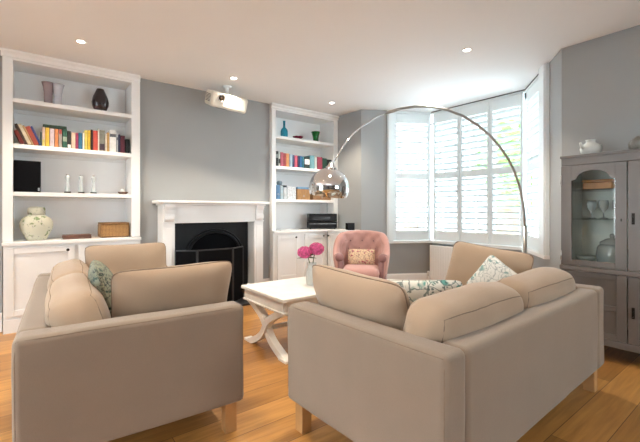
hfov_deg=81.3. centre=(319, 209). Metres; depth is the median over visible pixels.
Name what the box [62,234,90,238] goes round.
wooden box
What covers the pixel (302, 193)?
storage box
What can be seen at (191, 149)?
wall
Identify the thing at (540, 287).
cushion
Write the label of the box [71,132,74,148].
book
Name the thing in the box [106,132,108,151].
book
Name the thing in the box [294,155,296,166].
book
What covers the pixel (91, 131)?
book
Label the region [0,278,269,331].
baseboard
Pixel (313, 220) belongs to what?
system
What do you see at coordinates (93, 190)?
glass candlestick
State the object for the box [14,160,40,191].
loudspeaker
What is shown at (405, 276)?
baseboard
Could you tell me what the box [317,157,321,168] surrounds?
book
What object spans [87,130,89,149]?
book
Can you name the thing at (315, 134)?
glass vase
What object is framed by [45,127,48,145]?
book
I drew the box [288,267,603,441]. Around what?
sofa
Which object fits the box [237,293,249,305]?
hearth
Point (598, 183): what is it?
wooden casket
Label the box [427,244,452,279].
radiator
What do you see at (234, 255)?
fireguard
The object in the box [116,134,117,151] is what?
book
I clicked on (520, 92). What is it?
window
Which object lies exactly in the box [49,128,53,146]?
book
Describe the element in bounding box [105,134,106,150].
book
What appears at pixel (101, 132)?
book
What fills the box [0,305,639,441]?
floor
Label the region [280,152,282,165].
book
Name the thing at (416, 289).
cushion
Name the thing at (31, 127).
book
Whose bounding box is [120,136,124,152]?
book
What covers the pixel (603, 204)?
wine glass
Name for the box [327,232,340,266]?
base cabinet
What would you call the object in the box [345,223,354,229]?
speaker
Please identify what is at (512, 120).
street tree
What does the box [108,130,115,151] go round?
book
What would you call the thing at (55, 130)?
book
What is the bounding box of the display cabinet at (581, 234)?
[559,148,639,353]
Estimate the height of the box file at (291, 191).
0.185 m
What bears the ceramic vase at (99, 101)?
on the bookcase at (23, 103)
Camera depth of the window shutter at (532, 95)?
4.33 m
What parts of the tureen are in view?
lid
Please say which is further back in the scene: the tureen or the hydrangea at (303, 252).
the hydrangea at (303, 252)
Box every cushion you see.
[42,273,110,326]
[47,258,89,290]
[85,242,166,273]
[88,260,112,311]
[111,261,231,317]
[312,265,409,328]
[343,264,379,277]
[348,249,374,264]
[386,279,461,302]
[400,281,523,342]
[445,241,533,286]
[467,255,515,285]
[497,267,576,308]
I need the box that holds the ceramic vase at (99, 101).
[91,88,108,110]
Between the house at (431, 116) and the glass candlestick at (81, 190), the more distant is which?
the house at (431, 116)
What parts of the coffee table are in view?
leg, leg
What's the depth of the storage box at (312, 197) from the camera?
5.68 m
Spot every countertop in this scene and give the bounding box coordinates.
[2,236,140,245]
[269,228,351,233]
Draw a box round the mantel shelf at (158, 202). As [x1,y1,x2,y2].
[152,200,269,204]
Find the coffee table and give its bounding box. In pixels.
[241,277,318,364]
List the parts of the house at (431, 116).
pane, door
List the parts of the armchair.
arm, arm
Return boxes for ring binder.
[276,185,279,198]
[280,186,282,198]
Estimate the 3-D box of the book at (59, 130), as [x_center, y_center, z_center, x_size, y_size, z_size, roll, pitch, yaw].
[-2.626,-0.709,3.766,0.028,0.183,0.171,0,0,-38]
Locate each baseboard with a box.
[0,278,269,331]
[387,273,433,279]
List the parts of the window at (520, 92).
sill, casing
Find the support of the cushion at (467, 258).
on the sofa at (487, 361)
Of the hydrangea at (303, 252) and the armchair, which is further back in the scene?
the armchair
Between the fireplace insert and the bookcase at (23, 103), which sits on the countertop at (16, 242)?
the bookcase at (23, 103)
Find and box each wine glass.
[587,200,596,217]
[598,200,608,218]
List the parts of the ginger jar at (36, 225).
lid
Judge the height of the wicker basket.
0.158 m
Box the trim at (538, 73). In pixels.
[431,73,538,112]
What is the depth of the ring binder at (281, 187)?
5.28 m
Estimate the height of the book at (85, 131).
0.204 m
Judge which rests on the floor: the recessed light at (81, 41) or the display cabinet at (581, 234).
the display cabinet at (581, 234)
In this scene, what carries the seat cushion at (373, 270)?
on the armchair
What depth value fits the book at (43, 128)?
3.62 m
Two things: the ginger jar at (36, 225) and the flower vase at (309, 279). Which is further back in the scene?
the ginger jar at (36, 225)
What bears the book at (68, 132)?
on the bookcase at (23, 103)
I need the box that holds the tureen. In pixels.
[595,234,614,262]
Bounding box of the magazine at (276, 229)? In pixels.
[276,229,298,230]
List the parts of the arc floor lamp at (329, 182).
lamp shade, arm, arc arm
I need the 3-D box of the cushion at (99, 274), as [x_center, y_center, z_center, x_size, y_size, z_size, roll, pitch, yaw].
[-1.138,0.476,2.013,0.193,0.390,0.416,0,0,-33]
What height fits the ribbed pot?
0.110 m
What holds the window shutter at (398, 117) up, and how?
attached to the window at (390, 117)
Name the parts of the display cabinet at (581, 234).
panel, door, door, rail, cornice, panel, rail, drop handle, drop handle, door, door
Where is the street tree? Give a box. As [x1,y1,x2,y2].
[471,111,532,216]
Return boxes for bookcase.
[0,47,140,241]
[269,102,338,230]
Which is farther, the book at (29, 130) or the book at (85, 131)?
the book at (85, 131)
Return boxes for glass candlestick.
[64,174,70,192]
[78,175,84,192]
[90,175,96,193]
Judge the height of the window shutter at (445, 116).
1.890 m
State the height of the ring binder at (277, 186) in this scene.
0.200 m
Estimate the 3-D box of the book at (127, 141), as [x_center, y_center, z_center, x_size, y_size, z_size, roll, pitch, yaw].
[-2.151,-0.695,4.136,0.040,0.154,0.170,0,0,-38]
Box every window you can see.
[387,110,431,243]
[431,90,530,249]
[525,63,549,258]
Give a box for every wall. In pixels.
[0,55,302,329]
[327,25,639,273]
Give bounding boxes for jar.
[19,206,52,239]
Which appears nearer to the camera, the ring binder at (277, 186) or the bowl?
the bowl
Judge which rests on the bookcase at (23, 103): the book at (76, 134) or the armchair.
the book at (76, 134)
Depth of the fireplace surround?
4.50 m
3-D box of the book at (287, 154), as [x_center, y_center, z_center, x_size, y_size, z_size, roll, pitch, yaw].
[-0.514,-0.714,5.410,0.047,0.192,0.170,0,0,-38]
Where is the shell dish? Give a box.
[118,189,127,193]
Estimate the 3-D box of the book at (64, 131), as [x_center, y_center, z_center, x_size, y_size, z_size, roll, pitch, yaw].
[-2.598,-0.712,3.788,0.038,0.187,0.171,0,0,-38]
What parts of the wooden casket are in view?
lid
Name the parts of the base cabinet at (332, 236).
door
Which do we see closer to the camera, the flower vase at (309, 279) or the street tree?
the flower vase at (309, 279)
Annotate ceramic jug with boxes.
[579,139,602,153]
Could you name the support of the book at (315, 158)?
on the bookcase at (283, 213)
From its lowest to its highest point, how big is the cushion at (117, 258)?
0.394 m
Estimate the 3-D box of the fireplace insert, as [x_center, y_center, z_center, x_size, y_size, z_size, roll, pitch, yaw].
[-1.353,0.627,4.652,0.996,0.949,0.049,0,0,-38]
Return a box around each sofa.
[12,258,243,441]
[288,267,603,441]
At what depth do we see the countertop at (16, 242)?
3.69 m
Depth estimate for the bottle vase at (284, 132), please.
5.36 m
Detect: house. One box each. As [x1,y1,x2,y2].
[396,115,432,239]
[431,106,532,235]
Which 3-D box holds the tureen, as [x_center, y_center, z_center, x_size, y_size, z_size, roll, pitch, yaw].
[2.288,0.314,2.922,0.208,0.257,0.210,0,0,-38]
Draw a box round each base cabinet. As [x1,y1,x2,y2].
[3,240,139,334]
[269,231,326,280]
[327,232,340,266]
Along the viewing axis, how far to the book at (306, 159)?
5.55 m
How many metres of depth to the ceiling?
3.25 m
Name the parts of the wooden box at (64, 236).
lid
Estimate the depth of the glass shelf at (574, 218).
2.98 m
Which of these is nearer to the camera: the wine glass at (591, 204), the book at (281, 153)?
the wine glass at (591, 204)
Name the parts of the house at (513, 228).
pane, pane, door, pane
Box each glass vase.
[41,81,52,102]
[53,83,63,104]
[311,131,319,140]
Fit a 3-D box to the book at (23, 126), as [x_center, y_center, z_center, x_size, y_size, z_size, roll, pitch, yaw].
[-2.825,-0.710,3.611,0.089,0.184,0.170,0,0,-38]
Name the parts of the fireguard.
guard panel, frame, frame, guard panel, frame, guard panel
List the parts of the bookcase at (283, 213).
panel, panel, shelf, shelf, shelf, cornice, panel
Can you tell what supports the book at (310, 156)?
on the bookcase at (283, 213)
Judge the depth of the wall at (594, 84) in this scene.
3.49 m
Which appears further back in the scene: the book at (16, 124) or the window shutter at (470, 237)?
the window shutter at (470, 237)
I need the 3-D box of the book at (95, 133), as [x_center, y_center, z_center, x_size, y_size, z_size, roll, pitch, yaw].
[-2.389,-0.723,3.951,0.042,0.209,0.170,0,0,-38]
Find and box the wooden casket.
[582,179,614,188]
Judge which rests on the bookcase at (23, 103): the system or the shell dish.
the shell dish
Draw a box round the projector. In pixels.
[205,85,247,113]
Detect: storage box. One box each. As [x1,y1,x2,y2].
[296,187,309,199]
[310,194,330,199]
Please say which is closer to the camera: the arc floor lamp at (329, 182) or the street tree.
the arc floor lamp at (329, 182)
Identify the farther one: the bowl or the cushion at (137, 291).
the bowl
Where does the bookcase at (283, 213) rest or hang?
on the countertop at (303, 230)
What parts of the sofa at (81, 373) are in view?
backrest, armrest, leg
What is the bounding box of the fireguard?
[175,246,242,301]
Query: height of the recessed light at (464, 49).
0.006 m
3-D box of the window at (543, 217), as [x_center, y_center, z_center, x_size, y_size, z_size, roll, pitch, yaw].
[2.447,-0.492,4.136,0.180,1.970,0.876,0,0,15]
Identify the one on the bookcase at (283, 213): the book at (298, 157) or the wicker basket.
the book at (298, 157)
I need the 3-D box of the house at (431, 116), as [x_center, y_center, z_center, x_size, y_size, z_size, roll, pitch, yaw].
[6.752,-2.577,23.885,6.400,9.200,5.400,0,0,-38]
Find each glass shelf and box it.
[572,188,614,191]
[574,218,614,219]
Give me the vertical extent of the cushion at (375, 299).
0.383 m
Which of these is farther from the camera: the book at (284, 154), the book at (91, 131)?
the book at (284, 154)
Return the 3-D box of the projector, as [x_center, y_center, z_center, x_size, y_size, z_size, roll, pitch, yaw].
[-1.111,-1.313,4.422,0.458,0.328,0.352,0,0,-38]
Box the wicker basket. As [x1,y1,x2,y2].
[98,222,128,237]
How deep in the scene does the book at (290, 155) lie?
5.37 m
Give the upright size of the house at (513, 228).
9.200 m
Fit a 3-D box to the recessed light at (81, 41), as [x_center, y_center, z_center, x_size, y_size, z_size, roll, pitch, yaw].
[-2.092,-1.474,3.263,0.090,0.006,0.090,0,0,-38]
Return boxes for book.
[14,130,23,143]
[15,123,27,144]
[18,124,31,144]
[22,125,33,144]
[25,126,38,145]
[30,126,39,145]
[42,127,44,145]
[43,124,66,129]
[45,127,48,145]
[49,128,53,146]
[54,129,57,146]
[58,129,61,147]
[62,129,66,147]
[67,131,70,147]
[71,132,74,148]
[75,133,77,148]
[78,133,81,148]
[82,133,83,148]
[83,130,86,149]
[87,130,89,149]
[90,130,92,149]
[93,130,97,150]
[99,130,104,150]
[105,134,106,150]
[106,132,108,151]
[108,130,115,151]
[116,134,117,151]
[118,134,119,151]
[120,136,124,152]
[125,139,129,152]
[276,151,277,165]
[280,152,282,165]
[283,153,285,166]
[286,153,288,166]
[289,154,291,166]
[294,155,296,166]
[297,156,299,167]
[304,156,309,168]
[305,155,313,168]
[314,157,316,168]
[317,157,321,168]
[322,158,326,168]
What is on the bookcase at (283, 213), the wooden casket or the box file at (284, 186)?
the box file at (284, 186)
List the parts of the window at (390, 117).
sill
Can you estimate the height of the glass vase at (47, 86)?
0.225 m
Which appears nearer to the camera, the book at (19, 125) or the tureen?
the tureen
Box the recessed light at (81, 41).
[75,39,86,43]
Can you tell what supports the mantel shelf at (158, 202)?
attached to the fireplace surround
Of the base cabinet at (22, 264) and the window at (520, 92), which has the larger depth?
the window at (520, 92)
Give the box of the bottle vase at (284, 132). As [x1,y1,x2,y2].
[281,121,287,136]
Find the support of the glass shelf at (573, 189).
attached to the display cabinet at (581, 234)
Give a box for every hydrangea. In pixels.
[297,246,312,262]
[309,242,323,261]
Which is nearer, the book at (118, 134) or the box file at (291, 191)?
the book at (118, 134)
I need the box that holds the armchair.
[333,230,389,278]
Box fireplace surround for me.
[152,200,269,283]
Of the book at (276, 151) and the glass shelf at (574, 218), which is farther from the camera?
the book at (276, 151)
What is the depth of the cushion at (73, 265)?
2.35 m
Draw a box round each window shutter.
[394,113,429,239]
[433,108,459,241]
[460,101,489,243]
[490,93,523,246]
[526,78,538,250]
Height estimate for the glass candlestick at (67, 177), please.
0.192 m
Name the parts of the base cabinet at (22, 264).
door, door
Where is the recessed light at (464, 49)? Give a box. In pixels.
[462,48,471,51]
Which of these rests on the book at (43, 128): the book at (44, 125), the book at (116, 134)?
the book at (44, 125)
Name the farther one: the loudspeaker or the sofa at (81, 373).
the loudspeaker
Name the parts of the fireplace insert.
arch moulding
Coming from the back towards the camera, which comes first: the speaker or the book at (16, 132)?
the speaker
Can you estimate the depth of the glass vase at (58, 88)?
3.74 m
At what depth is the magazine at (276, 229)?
5.37 m
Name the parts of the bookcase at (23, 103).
panel, panel, cornice, shelf, shelf, shelf, panel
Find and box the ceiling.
[0,0,639,115]
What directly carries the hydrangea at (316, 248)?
in the flower vase at (309, 279)
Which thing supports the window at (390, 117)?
in the wall at (594, 84)
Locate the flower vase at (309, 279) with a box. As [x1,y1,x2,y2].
[306,262,315,285]
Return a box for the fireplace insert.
[175,222,247,293]
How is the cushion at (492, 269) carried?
on the sofa at (487, 361)
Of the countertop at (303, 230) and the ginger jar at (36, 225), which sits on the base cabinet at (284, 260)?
the countertop at (303, 230)
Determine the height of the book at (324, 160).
0.180 m
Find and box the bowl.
[575,255,595,260]
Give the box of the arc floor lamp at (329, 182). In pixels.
[309,105,526,252]
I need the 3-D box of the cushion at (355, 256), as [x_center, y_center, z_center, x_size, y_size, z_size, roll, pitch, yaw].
[0.514,0.579,4.625,0.331,0.182,0.116,0,0,7]
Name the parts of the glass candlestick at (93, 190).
stem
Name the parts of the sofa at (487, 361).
leg, armrest, backrest, leg, armrest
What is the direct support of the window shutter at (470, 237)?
attached to the window at (520, 92)
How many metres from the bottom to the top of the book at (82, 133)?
0.174 m
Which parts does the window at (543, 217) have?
pane, sill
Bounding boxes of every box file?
[281,185,286,198]
[287,186,295,198]
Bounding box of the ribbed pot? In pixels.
[628,136,639,148]
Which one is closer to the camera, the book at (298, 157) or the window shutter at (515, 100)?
the window shutter at (515, 100)
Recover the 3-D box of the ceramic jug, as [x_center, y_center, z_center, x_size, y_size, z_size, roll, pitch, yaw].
[2.181,-0.499,3.000,0.154,0.129,0.159,0,0,38]
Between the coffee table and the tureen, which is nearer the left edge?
the coffee table
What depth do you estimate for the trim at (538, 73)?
4.85 m
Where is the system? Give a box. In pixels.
[307,214,336,228]
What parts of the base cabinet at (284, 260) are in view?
door, door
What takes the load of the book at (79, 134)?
on the bookcase at (23, 103)
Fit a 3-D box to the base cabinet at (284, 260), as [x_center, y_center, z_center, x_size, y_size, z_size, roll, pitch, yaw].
[-0.374,0.726,5.557,0.957,0.795,0.445,0,0,-38]
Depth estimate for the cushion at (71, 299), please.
1.63 m

